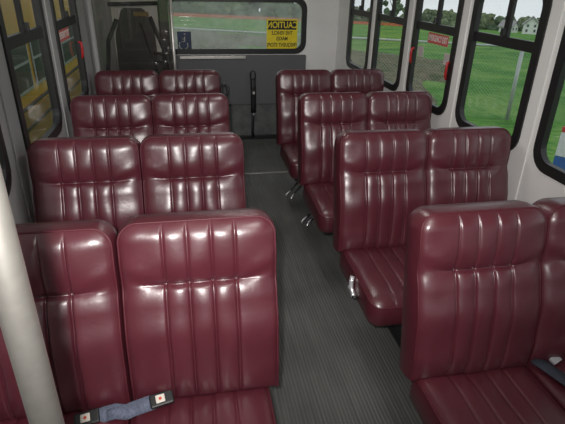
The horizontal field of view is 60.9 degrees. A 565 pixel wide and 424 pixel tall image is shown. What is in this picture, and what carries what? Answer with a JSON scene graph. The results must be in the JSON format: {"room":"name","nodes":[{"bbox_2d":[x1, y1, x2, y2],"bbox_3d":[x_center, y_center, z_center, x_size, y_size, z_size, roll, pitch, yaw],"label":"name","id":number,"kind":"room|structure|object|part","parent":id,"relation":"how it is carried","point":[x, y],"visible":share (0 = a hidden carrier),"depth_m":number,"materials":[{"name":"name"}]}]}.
{"room":"vehicle interior","nodes":[
{"label":"vehicle interior","id":0,"kind":"room"},
{"bbox_2d":[0,0,118,223],"bbox_3d":[-1.071,-0.243,1.841,0.032,1.970,6.450,-3,26,-10],"label":"wall","id":1,"kind":"structure","parent":0,"point":[102,15],"depth_m":2.56,"materials":[{"name":"grey plastic"}]},
{"bbox_2d":[0,125,11,196],"bbox_3d":[-0.994,-0.304,1.423,0.052,0.779,0.639,-3,26,-10],"label":"window","id":2,"kind":"structure","parent":1,"relation":"in","point":[4,160],"depth_m":1.79,"materials":[{"name":"black rubber"}]},
{"bbox_2d":[0,68,34,222],"bbox_3d":[-1.060,-0.534,1.787,0.006,1.300,0.050,-3,26,-10],"label":"trim","id":3,"kind":"structure","parent":1,"relation":"attached to","point":[3,94],"depth_m":1.92,"materials":[{"name":"grey plastic"}]},
{"bbox_2d":[0,0,61,151],"bbox_3d":[-1.149,-0.675,2.186,0.052,0.779,0.634,-3,26,-10],"label":"window","id":4,"kind":"structure","parent":1,"relation":"in","point":[26,34],"depth_m":2.24,"materials":[{"name":"black rubber"}]},
{"bbox_2d":[43,0,70,136],"bbox_3d":[-1.210,-0.896,2.530,0.006,1.300,0.050,-3,26,-10],"label":"trim","id":5,"kind":"structure","parent":1,"relation":"attached to","point":[45,1],"depth_m":2.58,"materials":[{"name":"grey plastic"}]},
{"bbox_2d":[49,0,88,112],"bbox_3d":[-1.288,-1.026,2.905,0.064,0.779,0.619,-3,26,-10],"label":"window","id":6,"kind":"structure","parent":1,"relation":"in","point":[65,20],"depth_m":3.04,"materials":[{"name":"black metal"}]},
{"bbox_2d":[59,27,69,41],"bbox_3d":[-1.281,-1.041,2.818,0.002,0.064,0.270,-3,26,-10],"label":"label","id":7,"kind":"object","parent":6,"relation":"attached to","point":[64,35],"visible":0.99,"depth_m":2.82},
{"bbox_3d":[-1.312,-1.059,3.134,0.029,0.112,0.020,-3,26,-10],"label":"release handle","id":8,"kind":"part","parent":6,"relation":"part of","materials":[{"name":"red plastic"}]},
{"bbox_2d":[110,0,338,71],"bbox_3d":[-0.534,-1.709,4.901,2.304,1.970,0.032,-3,26,-10],"label":"wall","id":9,"kind":"structure","parent":0,"point":[319,50],"depth_m":4.97,"materials":[{"name":"grey plastic"}]},
{"bbox_2d":[180,56,245,58],"bbox_3d":[-0.701,-1.563,4.856,0.660,0.030,0.012,-3,26,-10],"label":"trim","id":10,"kind":"structure","parent":9,"relation":"attached to","point":[181,57],"depth_m":4.85,"materials":[{"name":"metal"}]},
{"bbox_2d":[158,55,305,104],"bbox_3d":[-0.689,-1.366,4.990,1.885,0.500,0.050,-3,26,-10],"label":"panel","id":11,"kind":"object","parent":9,"relation":"attached to","point":[235,73],"depth_m":5.00,"materials":[{"name":"grey plastic"}]},
{"bbox_2d":[157,0,306,53],"bbox_3d":[-0.483,-1.872,4.827,1.479,0.544,0.043,-3,26,-10],"label":"window","id":12,"kind":"structure","parent":9,"relation":"in","point":[302,3],"depth_m":4.89,"materials":[{"name":"black rubber"}]},
{"bbox_2d":[177,32,191,48],"bbox_3d":[-0.979,-1.709,4.800,0.136,0.176,0.018,-3,26,-10],"label":"sticker","id":13,"kind":"object","parent":12,"relation":"attached to","point":[184,38],"visible":1,"depth_m":4.80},
{"bbox_2d":[267,19,297,48],"bbox_3d":[-0.004,-1.827,4.941,0.320,0.290,0.003,-3,26,-10],"label":"sticker","id":14,"kind":"object","parent":12,"relation":"attached to","point":[281,33],"visible":1,"depth_m":4.94,"materials":[{"name":"yellow"}]},
{"bbox_2d":[229,104,275,134],"bbox_3d":[-0.699,-0.983,5.183,1.885,0.350,0.035,-3,26,-10],"label":"trim","id":15,"kind":"structure","parent":9,"relation":"attached to","point":[240,115],"depth_m":5.23,"materials":[{"name":"grey plastic"}]},
{"bbox_2d":[250,70,255,136],"bbox_3d":[-0.312,-1.138,5.110,0.066,0.712,0.039,-3,26,-10],"label":"strap","id":16,"kind":"object","parent":9,"relation":"hanging from","point":[252,80],"visible":1,"depth_m":5.08,"materials":[{"name":"black fabric"}]},
{"bbox_2d":[238,134,275,139],"bbox_3d":[-0.645,-0.807,5.242,1.990,0.045,0.029,-3,26,-10],"label":"trim","id":17,"kind":"structure","parent":9,"relation":"attached to","point":[263,136],"depth_m":5.29,"materials":[{"name":"black paint"}]},
{"bbox_2d":[132,139,422,423],"bbox_3d":[0.023,0.591,2.487,2.304,0.050,6.482,-3,26,-10],"label":"floor","id":18,"kind":"structure","parent":0,"point":[336,367],"depth_m":2.40,"materials":[{"name":"rubber"}]},
{"bbox_2d":[0,165,64,423],"bbox_3d":[-0.278,0.365,0.619,0.084,1.970,0.084,-3,26,-10],"label":"pole","id":19,"kind":"object","parent":18,"relation":"on","point":[20,326],"visible":1,"depth_m":0.49,"materials":[{"name":"metal"}]},
{"bbox_2d":[85,0,176,72],"bbox_3d":[-1.100,-1.097,3.607,0.594,1.970,0.039,-3,26,-10],"label":"wall","id":20,"kind":"structure","parent":18,"relation":"on","point":[87,2],"depth_m":3.49,"materials":[{"name":"metal"}]},
{"bbox_3d":[-1.372,-1.080,3.560,0.040,1.970,0.039,-3,26,-10],"label":"post","id":21,"kind":"part","parent":20,"relation":"part of","materials":[{"name":"grey metal"}]},
{"bbox_3d":[-0.820,-1.114,3.656,0.024,1.970,0.023,-3,26,-10],"label":"post","id":22,"kind":"part","parent":20,"relation":"part of","materials":[{"name":"metal"}]},
{"bbox_2d":[27,132,245,232],"bbox_3d":[-0.584,0.223,2.031,0.902,0.986,0.619,-3,26,-10],"label":"seat","id":23,"kind":"object","parent":18,"relation":"on","point":[117,178],"visible":0.41,"depth_m":2.02,"materials":[{"name":"red leather"}]},
{"bbox_3d":[-0.819,-0.041,2.062,0.444,0.557,0.157,-3,15,-10],"label":"backrest","id":24,"kind":"part","parent":23,"relation":"part of","materials":[{"name":"red leather"}]},
{"bbox_3d":[-0.387,-0.067,2.137,0.444,0.557,0.157,-3,15,-10],"label":"backrest","id":25,"kind":"part","parent":23,"relation":"part of","materials":[{"name":"red leather"}]},
{"bbox_2d":[0,208,278,423],"bbox_3d":[-0.435,0.571,1.311,0.908,0.990,0.625,-3,26,-10],"label":"seat","id":26,"kind":"object","parent":18,"relation":"on","point":[185,304],"visible":0.82,"depth_m":1.34,"materials":[{"name":"red leather"}]},
{"bbox_2d":[0,409,130,423],"bbox_3d":[-0.619,0.717,1.238,0.419,0.145,0.437,-3,28,-10],"label":"seat cushion","id":27,"kind":"object","parent":26,"relation":"on","point":[68,414],"depth_m":1.35,"materials":[{"name":"red leather"}]},
{"bbox_3d":[-0.673,0.312,1.340,0.444,0.557,0.157,-3,15,-10],"label":"backrest","id":28,"kind":"part","parent":26,"relation":"part of","materials":[{"name":"red leather"}]},
{"bbox_2d":[74,390,174,423],"bbox_3d":[-0.448,0.563,1.365,0.276,0.055,0.053,-6,27,-15],"label":"belt","id":29,"kind":"object","parent":26,"relation":"on","point":[140,406],"visible":1,"depth_m":1.36,"materials":[{"name":"blue woven polyester webbing"},{"name":"black plastic"},{"name":"steel"}]},
{"bbox_3d":[-0.235,0.279,1.416,0.444,0.557,0.157,-3,14,-10],"label":"backrest","id":30,"kind":"part","parent":26,"relation":"part of","materials":[{"name":"red leather"}]},
{"bbox_2d":[132,387,274,423],"bbox_3d":[-0.209,0.692,1.309,0.419,0.145,0.437,-3,28,-10],"label":"seat cushion","id":31,"kind":"object","parent":26,"relation":"on","point":[235,405],"depth_m":1.40,"materials":[{"name":"red leather"}]},
{"bbox_2d":[106,0,172,75],"bbox_3d":[-1.177,-1.222,4.058,0.584,1.800,0.147,-3,26,-10],"label":"lift","id":32,"kind":"object","parent":18,"relation":"on","point":[136,32],"visible":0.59,"depth_m":3.94,"materials":[{"name":"black paint"}]},
{"bbox_3d":[-1.393,-0.985,4.089,0.141,1.238,0.054,-3,26,-10],"label":"handrail","id":33,"kind":"part","parent":32,"relation":"part of","materials":[{"name":"black metal"}]},
{"bbox_3d":[-0.993,-1.017,4.154,0.213,1.256,0.053,-3,26,-10],"label":"handrail","id":34,"kind":"part","parent":32,"relation":"part of","materials":[{"name":"black metal"}]},
{"bbox_2d":[70,93,229,143],"bbox_3d":[-0.730,-0.130,2.753,0.902,0.986,0.619,-3,26,-10],"label":"seat","id":35,"kind":"object","parent":18,"relation":"on","point":[138,116],"visible":0.28,"depth_m":2.73,"materials":[{"name":"red leather"}]},
{"bbox_3d":[-0.965,-0.393,2.785,0.444,0.557,0.157,-3,15,-10],"label":"backrest","id":36,"kind":"part","parent":35,"relation":"part of","materials":[{"name":"red leather"}]},
{"bbox_3d":[-0.533,-0.419,2.859,0.444,0.557,0.157,-3,15,-10],"label":"backrest","id":37,"kind":"part","parent":35,"relation":"part of","materials":[{"name":"red leather"}]},
{"bbox_2d":[95,70,227,99],"bbox_3d":[-0.847,-0.484,3.481,0.962,0.986,0.619,-3,26,-10],"label":"seat","id":38,"kind":"object","parent":18,"relation":"on","point":[148,83],"visible":0.23,"depth_m":3.45,"materials":[{"name":"red leather"}]},
{"bbox_3d":[-1.112,-0.745,3.507,0.444,0.557,0.157,-3,15,-10],"label":"backrest","id":39,"kind":"part","parent":38,"relation":"part of","materials":[{"name":"red leather"}]},
{"bbox_3d":[-0.679,-0.771,3.582,0.444,0.557,0.157,-3,15,-10],"label":"backrest","id":40,"kind":"part","parent":38,"relation":"part of","materials":[{"name":"red leather"}]},
{"bbox_2d":[244,171,287,173],"bbox_3d":[-0.086,-0.363,4.396,1.130,0.004,0.030,-3,26,-10],"label":"trim","id":41,"kind":"structure","parent":18,"relation":"on","point":[274,171],"depth_m":4.38,"materials":[{"name":"metal"}]},
{"bbox_2d":[275,69,383,198],"bbox_3d":[0.408,-0.542,3.660,0.863,0.986,0.619,-3,26,-10],"label":"seat","id":42,"kind":"object","parent":18,"relation":"on","point":[289,84],"visible":0.34,"depth_m":3.62,"materials":[{"name":"red leather"}]},
{"bbox_2d":[280,143,297,178],"bbox_3d":[0.218,-0.399,3.588,0.400,0.145,0.437,-3,28,-10],"label":"seat cushion","id":43,"kind":"object","parent":42,"relation":"on","point":[288,151],"depth_m":3.50,"materials":[{"name":"red leather"}]},
{"bbox_3d":[0.125,-0.204,3.575,0.020,0.121,0.189,24,34,39],"label":"lever rod","id":44,"kind":"part","parent":42,"relation":"part of","materials":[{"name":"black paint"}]},
{"bbox_3d":[0.166,-0.804,3.690,0.424,0.557,0.157,-3,15,-10],"label":"backrest","id":45,"kind":"part","parent":42,"relation":"part of","materials":[{"name":"red leather"}]},
{"bbox_3d":[0.578,-0.829,3.761,0.424,0.557,0.157,-3,15,-10],"label":"backrest","id":46,"kind":"part","parent":42,"relation":"part of","materials":[{"name":"red leather"}]},
{"bbox_2d":[298,91,431,234],"bbox_3d":[0.555,-0.190,2.938,0.863,0.986,0.619,-3,26,-10],"label":"seat","id":47,"kind":"object","parent":18,"relation":"on","point":[321,116],"visible":0.48,"depth_m":2.91,"materials":[{"name":"red leather"}]},
{"bbox_2d":[303,183,333,232],"bbox_3d":[0.365,-0.046,2.865,0.400,0.145,0.437,-3,28,-10],"label":"seat cushion","id":48,"kind":"object","parent":47,"relation":"on","point":[318,197],"depth_m":2.77,"materials":[{"name":"red leather"}]},
{"bbox_3d":[0.312,-0.452,2.967,0.424,0.557,0.157,-3,15,-10],"label":"backrest","id":49,"kind":"part","parent":47,"relation":"part of","materials":[{"name":"red leather"}]},
{"bbox_3d":[0.725,-0.477,3.039,0.424,0.557,0.157,-3,15,-10],"label":"backrest","id":50,"kind":"part","parent":47,"relation":"part of","materials":[{"name":"red leather"}]},
{"bbox_2d":[333,126,510,347],"bbox_3d":[0.698,0.163,2.215,0.869,0.986,0.619,-3,26,-10],"label":"seat","id":51,"kind":"object","parent":18,"relation":"on","point":[381,176],"visible":0.56,"depth_m":2.19,"materials":[{"name":"red leather"}]},
{"bbox_2d":[340,245,405,326],"bbox_3d":[0.511,0.306,2.143,0.400,0.145,0.437,-3,28,-10],"label":"seat cushion","id":52,"kind":"object","parent":51,"relation":"on","point":[375,273],"depth_m":2.06,"materials":[{"name":"red leather"}]},
{"bbox_3d":[0.458,-0.100,2.245,0.424,0.557,0.157,-3,15,-10],"label":"backrest","id":53,"kind":"part","parent":51,"relation":"part of","materials":[{"name":"red leather"}]},
{"bbox_3d":[0.871,-0.125,2.316,0.424,0.557,0.157,-3,15,-10],"label":"backrest","id":54,"kind":"part","parent":51,"relation":"part of","materials":[{"name":"red leather"}]},
{"bbox_2d":[399,197,564,423],"bbox_3d":[0.848,0.515,1.493,0.862,0.986,0.619,-3,26,-10],"label":"seat","id":55,"kind":"object","parent":18,"relation":"on","point":[484,290],"visible":0.97,"depth_m":1.47,"materials":[{"name":"red leather"}]},
{"bbox_2d":[409,366,564,423],"bbox_3d":[0.657,0.658,1.421,0.400,0.145,0.437,-3,28,-10],"label":"seat cushion","id":56,"kind":"object","parent":55,"relation":"on","point":[485,394],"depth_m":1.47,"materials":[{"name":"red leather"}]},
{"bbox_2d":[525,360,564,410],"bbox_3d":[1.050,0.634,1.488,0.400,0.145,0.437,-3,28,-10],"label":"seat cushion","id":57,"kind":"object","parent":55,"relation":"on","point":[555,389],"depth_m":1.54,"materials":[{"name":"red leather"}]},
{"bbox_3d":[1.017,0.227,1.594,0.424,0.557,0.157,-3,15,-10],"label":"backrest","id":58,"kind":"part","parent":55,"relation":"part of","materials":[{"name":"red leather"}]},
{"bbox_2d":[531,357,564,385],"bbox_3d":[0.895,0.508,1.539,0.100,0.017,0.157,-14,30,-28],"label":"belt","id":59,"kind":"object","parent":55,"relation":"on","point":[558,375],"visible":0.89,"depth_m":1.55,"materials":[{"name":"blue fabric"}]},
{"bbox_3d":[0.900,0.487,1.584,0.040,0.012,0.024,-15,47,-30],"label":"latch plate","id":60,"kind":"part","parent":59,"relation":"part of","materials":[{"name":"silver metal"}]},
{"bbox_2d":[335,0,564,203],"bbox_3d":[1.164,-0.380,2.227,0.032,1.970,6.450,-3,26,-10],"label":"wall","id":61,"kind":"structure","parent":0,"point":[534,185],"depth_m":2.31,"materials":[{"name":"grey plastic"}]},
{"bbox_2d":[346,0,373,68],"bbox_3d":[0.706,-1.688,4.369,0.052,0.779,0.614,-3,26,-10],"label":"window","id":62,"kind":"structure","parent":61,"relation":"in","point":[360,12],"depth_m":4.48,"materials":[{"name":"black metal"}]},
{"bbox_2d":[368,0,376,68],"bbox_3d":[0.761,-1.574,4.026,0.006,1.300,0.040,-3,26,-10],"label":"trim","id":63,"kind":"structure","parent":61,"relation":"attached to","point":[375,1],"depth_m":4.05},
{"bbox_2d":[371,0,409,90],"bbox_3d":[0.835,-1.376,3.730,0.052,0.779,0.609,-3,26,-10],"label":"window","id":64,"kind":"structure","parent":61,"relation":"in","point":[391,17],"depth_m":3.69,"materials":[{"name":"black metal"}]},
{"bbox_2d":[401,0,414,90],"bbox_3d":[0.892,-1.259,3.380,0.006,1.300,0.040,-3,26,-10],"label":"trim","id":65,"kind":"structure","parent":61,"relation":"attached to","point":[413,1],"depth_m":3.41,"materials":[{"name":"grey metal"}]},
{"bbox_2d":[406,0,464,114],"bbox_3d":[0.961,-1.058,3.077,0.064,0.779,0.604,-3,26,-10],"label":"window","id":66,"kind":"structure","parent":61,"relation":"in","point":[436,26],"depth_m":2.99,"materials":[{"name":"black metal"}]},
{"bbox_3d":[0.896,-1.091,3.339,0.029,0.111,0.020,-3,26,-10],"label":"release handle","id":67,"kind":"part","parent":66,"relation":"part of","materials":[{"name":"red plastic"}]},
{"bbox_2d":[428,32,448,46],"bbox_3d":[0.976,-1.086,3.021,0.002,0.064,0.270,-3,26,-10],"label":"label","id":68,"kind":"object","parent":66,"relation":"attached to","point":[434,38],"visible":1,"depth_m":3.01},
{"bbox_3d":[0.988,-0.850,2.891,0.029,0.111,0.020,-3,26,-10],"label":"release handle","id":69,"kind":"part","parent":66,"relation":"part of","materials":[{"name":"red plastic"}]},
{"bbox_2d":[446,0,471,127],"bbox_3d":[1.022,-0.945,2.737,0.006,1.300,0.040,-3,26,-10],"label":"trim","id":70,"kind":"structure","parent":61,"relation":"attached to","point":[469,2],"depth_m":2.77,"materials":[{"name":"grey plastic"}]},
{"bbox_2d":[455,0,552,150],"bbox_3d":[1.096,-0.748,2.441,0.052,0.779,0.604,-3,26,-10],"label":"window","id":71,"kind":"structure","parent":61,"relation":"in","point":[504,39],"depth_m":2.34,"materials":[{"name":"black rubber"}]},
{"bbox_2d":[509,0,564,199],"bbox_3d":[1.151,-0.635,2.100,0.006,1.300,0.040,-3,26,-10],"label":"trim","id":72,"kind":"structure","parent":61,"relation":"attached to","point":[561,3],"depth_m":2.15,"materials":[{"name":"grey plastic"}]},
{"bbox_2d":[533,26,564,184],"bbox_3d":[1.225,-0.438,1.804,0.052,0.779,0.604,-3,26,-10],"label":"window","id":73,"kind":"structure","parent":61,"relation":"in","point":[541,160],"depth_m":2.09,"materials":[{"name":"black rubber"}]},
{"label":"outside","id":74,"kind":"structure","parent":0,"visible":0},
{"bbox_2d":[169,12,564,162],"bbox_3d":[24.792,-51.643,132.498,500.000,37.647,390.000,-3,26,-10],"label":"ground","id":75,"kind":"structure","parent":74,"point":[359,30],"depth_m":29.27,"materials":[{"name":"green plant"}]},
{"bbox_2d":[0,0,81,142],"bbox_3d":[-3.632,-0.771,3.921,2.320,2.893,11.500,-3,26,-10],"label":"bus","id":76,"kind":"object","parent":75,"relation":"on","point":[27,58],"visible":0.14,"depth_m":5.34,"materials":[{"name":"yellow metal"}]},
{"bbox_3d":[-2.615,-1.480,4.584,0.008,0.210,1.140,-3,26,-10],"label":"pane","id":77,"kind":"part","parent":76,"relation":"part of","materials":[{"name":"clear glass"}]},
{"bbox_3d":[-2.620,-1.251,4.694,0.008,0.240,1.140,-3,26,-10],"label":"pane","id":78,"kind":"part","parent":76,"relation":"part of","materials":[{"name":"clear glass"}]},
{"bbox_3d":[-2.858,-2.067,5.786,0.008,0.210,1.140,-3,26,-10],"label":"pane","id":79,"kind":"part","parent":76,"relation":"part of","materials":[{"name":"clear glass"}]},
{"bbox_3d":[-2.863,-1.837,5.897,0.008,0.240,1.140,-3,26,-10],"label":"pane","id":80,"kind":"part","parent":76,"relation":"part of","materials":[{"name":"clear glass"}]},
{"bbox_3d":[-2.505,-0.674,4.196,0.020,0.040,11.300,-3,26,-10],"label":"rub rail","id":81,"kind":"part","parent":76,"relation":"part of","materials":[{"name":"black rubber"}]},
{"bbox_3d":[-2.517,-0.309,4.371,0.012,0.710,11.300,-3,26,-10],"label":"panel","id":82,"kind":"part","parent":76,"relation":"part of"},
{"bbox_3d":[-2.509,-0.494,4.283,0.020,0.040,11.300,-3,26,-10],"label":"rub rail","id":83,"kind":"part","parent":76,"relation":"part of","materials":[{"name":"black rubber"}]},
{"bbox_3d":[-3.102,-2.653,6.989,0.008,0.210,1.140,-3,26,-10],"label":"pane","id":84,"kind":"part","parent":76,"relation":"part of","materials":[{"name":"clear glass"}]},
{"bbox_3d":[-3.107,-2.423,7.100,0.008,0.240,1.140,-3,26,-10],"label":"pane","id":85,"kind":"part","parent":76,"relation":"part of","materials":[{"name":"clear glass"}]},
{"bbox_2d":[168,1,195,12],"bbox_3d":[-29.494,-60.092,137.677,9.160,8.848,8.653,-3,26,-10],"label":"tree","id":86,"kind":"object","parent":75,"relation":"on","point":[177,6],"visible":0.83,"depth_m":135.66,"materials":[{"name":"green plant"}]},
{"bbox_2d":[189,1,217,14],"bbox_3d":[-25.015,-64.529,148.530,10.013,10.176,9.386,-3,26,-10],"label":"tree","id":87,"kind":"object","parent":75,"relation":"on","point":[202,7],"visible":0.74,"depth_m":147.36,"materials":[{"name":"green plant"}]},
{"bbox_2d":[214,2,224,14],"bbox_3d":[-21.026,-70.399,162.813,11.241,10.556,10.643,-3,26,-10],"label":"tree","id":88,"kind":"object","parent":75,"relation":"on","point":[218,5],"visible":0.3,"depth_m":159.70,"materials":[{"name":"green plant"}]},
{"bbox_2d":[222,2,247,15],"bbox_3d":[-13.849,-59.724,139.504,8.075,7.976,9.236,-3,26,-10],"label":"tree","id":89,"kind":"object","parent":75,"relation":"on","point":[230,8],"visible":0.76,"depth_m":137.69,"materials":[{"name":"green plant"}]},
{"bbox_2d":[170,30,300,48],"bbox_3d":[-3.911,-14.143,39.114,14.183,1.442,29.848,-3,26,-10],"label":"dirt","id":90,"kind":"object","parent":75,"relation":"on","point":[227,45],"visible":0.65,"depth_m":35.53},
{"bbox_2d":[247,2,264,16],"bbox_3d":[-9.534,-64.354,150.358,7.735,9.534,8.528,-3,26,-10],"label":"tree","id":91,"kind":"object","parent":75,"relation":"on","point":[253,7],"visible":0.6,"depth_m":149.02,"materials":[{"name":"green plant"}]},
{"bbox_2d":[260,2,277,16],"bbox_3d":[-3.334,-70.116,164.765,9.347,8.993,7.568,-3,26,-10],"label":"tree","id":92,"kind":"object","parent":75,"relation":"on","point":[269,8],"visible":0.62,"depth_m":162.52,"materials":[{"name":"green plant"}]},
{"bbox_2d":[168,12,402,25],"bbox_3d":[-1.623,-44.734,111.295,84.120,5.492,30.120,-3,26,-10],"label":"barrier fence","id":93,"kind":"object","parent":75,"relation":"on","point":[174,14],"visible":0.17,"depth_m":114.40,"materials":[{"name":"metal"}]},
{"bbox_2d":[272,3,300,17],"bbox_3d":[1.007,-58.112,140.596,8.668,7.126,7.734,-3,26,-10],"label":"tree","id":94,"kind":"object","parent":75,"relation":"on","point":[284,10],"visible":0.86,"depth_m":137.93,"materials":[{"name":"green plant"}]},
{"bbox_2d":[354,6,365,20],"bbox_3d":[23.179,-62.125,153.061,7.572,6.736,8.677,-3,26,-10],"label":"tree","id":95,"kind":"object","parent":75,"relation":"on","point":[356,17],"visible":0.18,"depth_m":150.56,"materials":[{"name":"green plant"}]},
{"bbox_2d":[169,27,564,121],"bbox_3d":[1.787,-3.520,12.378,24.502,2.624,0.114,1,26,0],"label":"fence","id":96,"kind":"object","parent":75,"relation":"on","point":[517,71],"visible":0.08,"depth_m":12.19,"materials":[{"name":"metal"}]},
{"bbox_3d":[1.806,-4.331,11.961,24.502,0.800,0.056,1,26,-1],"label":"rail","id":97,"kind":"part","parent":96,"relation":"part of","materials":[{"name":"metal"}]},
{"bbox_3d":[6.033,-3.299,12.492,0.100,1.930,0.095,1,26,-1],"label":"post","id":98,"kind":"part","parent":96,"relation":"part of","materials":[{"name":"metal"}]},
{"bbox_2d":[362,8,387,22],"bbox_3d":[31.188,-65.618,163.274,9.235,7.521,9.814,-3,26,-10],"label":"tree","id":99,"kind":"object","parent":75,"relation":"on","point":[366,19],"visible":0.06,"depth_m":162.38,"materials":[{"name":"green plant"}]},
{"bbox_2d":[383,0,403,22],"bbox_3d":[31.065,-57.821,135.295,5.753,10.487,6.503,-3,26,-10],"label":"tree","id":100,"kind":"object","parent":75,"relation":"on","point":[399,6],"visible":0.63,"depth_m":134.40,"materials":[{"name":"green plant"}]},
{"bbox_2d":[351,49,447,103],"bbox_3d":[5.497,-7.657,24.900,9.704,1.400,24.843,0,26,-3],"label":"dirt","id":101,"kind":"object","parent":75,"relation":"on","point":[440,72],"visible":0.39,"depth_m":21.34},
{"bbox_2d":[421,8,436,22],"bbox_3d":[48.542,-63.297,159.336,8.655,7.586,8.596,-3,26,-10],"label":"tree","id":102,"kind":"object","parent":75,"relation":"on","point":[428,15],"visible":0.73,"depth_m":157.36,"materials":[{"name":"green plant"}]},
{"bbox_2d":[431,9,456,26],"bbox_3d":[46.999,-54.053,136.500,7.567,6.783,7.584,-3,26,-10],"label":"tree","id":103,"kind":"object","parent":75,"relation":"on","point":[448,17],"visible":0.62,"depth_m":134.37,"materials":[{"name":"green plant"}]},
{"bbox_2d":[479,13,495,29],"bbox_3d":[64.635,-60.734,155.172,9.423,6.750,8.007,-3,26,-10],"label":"tree","id":104,"kind":"object","parent":75,"relation":"on","point":[486,19],"visible":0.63,"depth_m":152.52,"materials":[{"name":"green plant"}]},
{"bbox_2d":[486,15,515,30],"bbox_3d":[68.921,-58.139,149.920,8.968,6.465,7.065,-3,26,-10],"label":"tree","id":105,"kind":"object","parent":75,"relation":"on","point":[493,26],"visible":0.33,"depth_m":149.10,"materials":[{"name":"green plant"}]},
{"bbox_2d":[497,20,519,32],"bbox_3d":[61.721,-50.401,131.018,4.000,3.600,4.400,-17,31,-33],"label":"house","id":106,"kind":"structure","parent":75,"relation":"on","point":[515,25],"depth_m":130.20,"materials":[{"name":"white"}]},
{"bbox_2d":[518,16,530,31],"bbox_3d":[80.612,-60.713,157.393,8.457,6.497,9.898,-3,26,-10],"label":"tree","id":107,"kind":"object","parent":75,"relation":"on","point":[521,20],"visible":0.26,"depth_m":155.26,"materials":[{"name":"green plant"}]},
{"bbox_2d":[522,16,538,34],"bbox_3d":[63.644,-47.521,122.858,4.500,4.800,5.200,13,28,22],"label":"house","id":108,"kind":"structure","parent":75,"relation":"on","point":[530,26],"depth_m":121.19,"materials":[{"name":"white"}]},
{"bbox_2d":[553,126,564,169],"bbox_3d":[2.118,0.424,3.218,0.900,1.860,0.067,24,34,38],"label":"notice board","id":109,"kind":"object","parent":75,"relation":"on","point":[559,159],"visible":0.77,"depth_m":3.13,"materials":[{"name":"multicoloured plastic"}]},
{"bbox_3d":[2.116,0.035,3.017,0.900,0.595,0.030,24,34,38],"label":"blue panel","id":110,"kind":"part","parent":109,"relation":"part of","materials":[{"name":"blue"}]},
{"bbox_3d":[2.123,-0.306,2.852,0.900,0.158,0.032,24,34,38],"label":"white panel","id":111,"kind":"part","parent":109,"relation":"part of","materials":[{"name":"white"}]}
]}

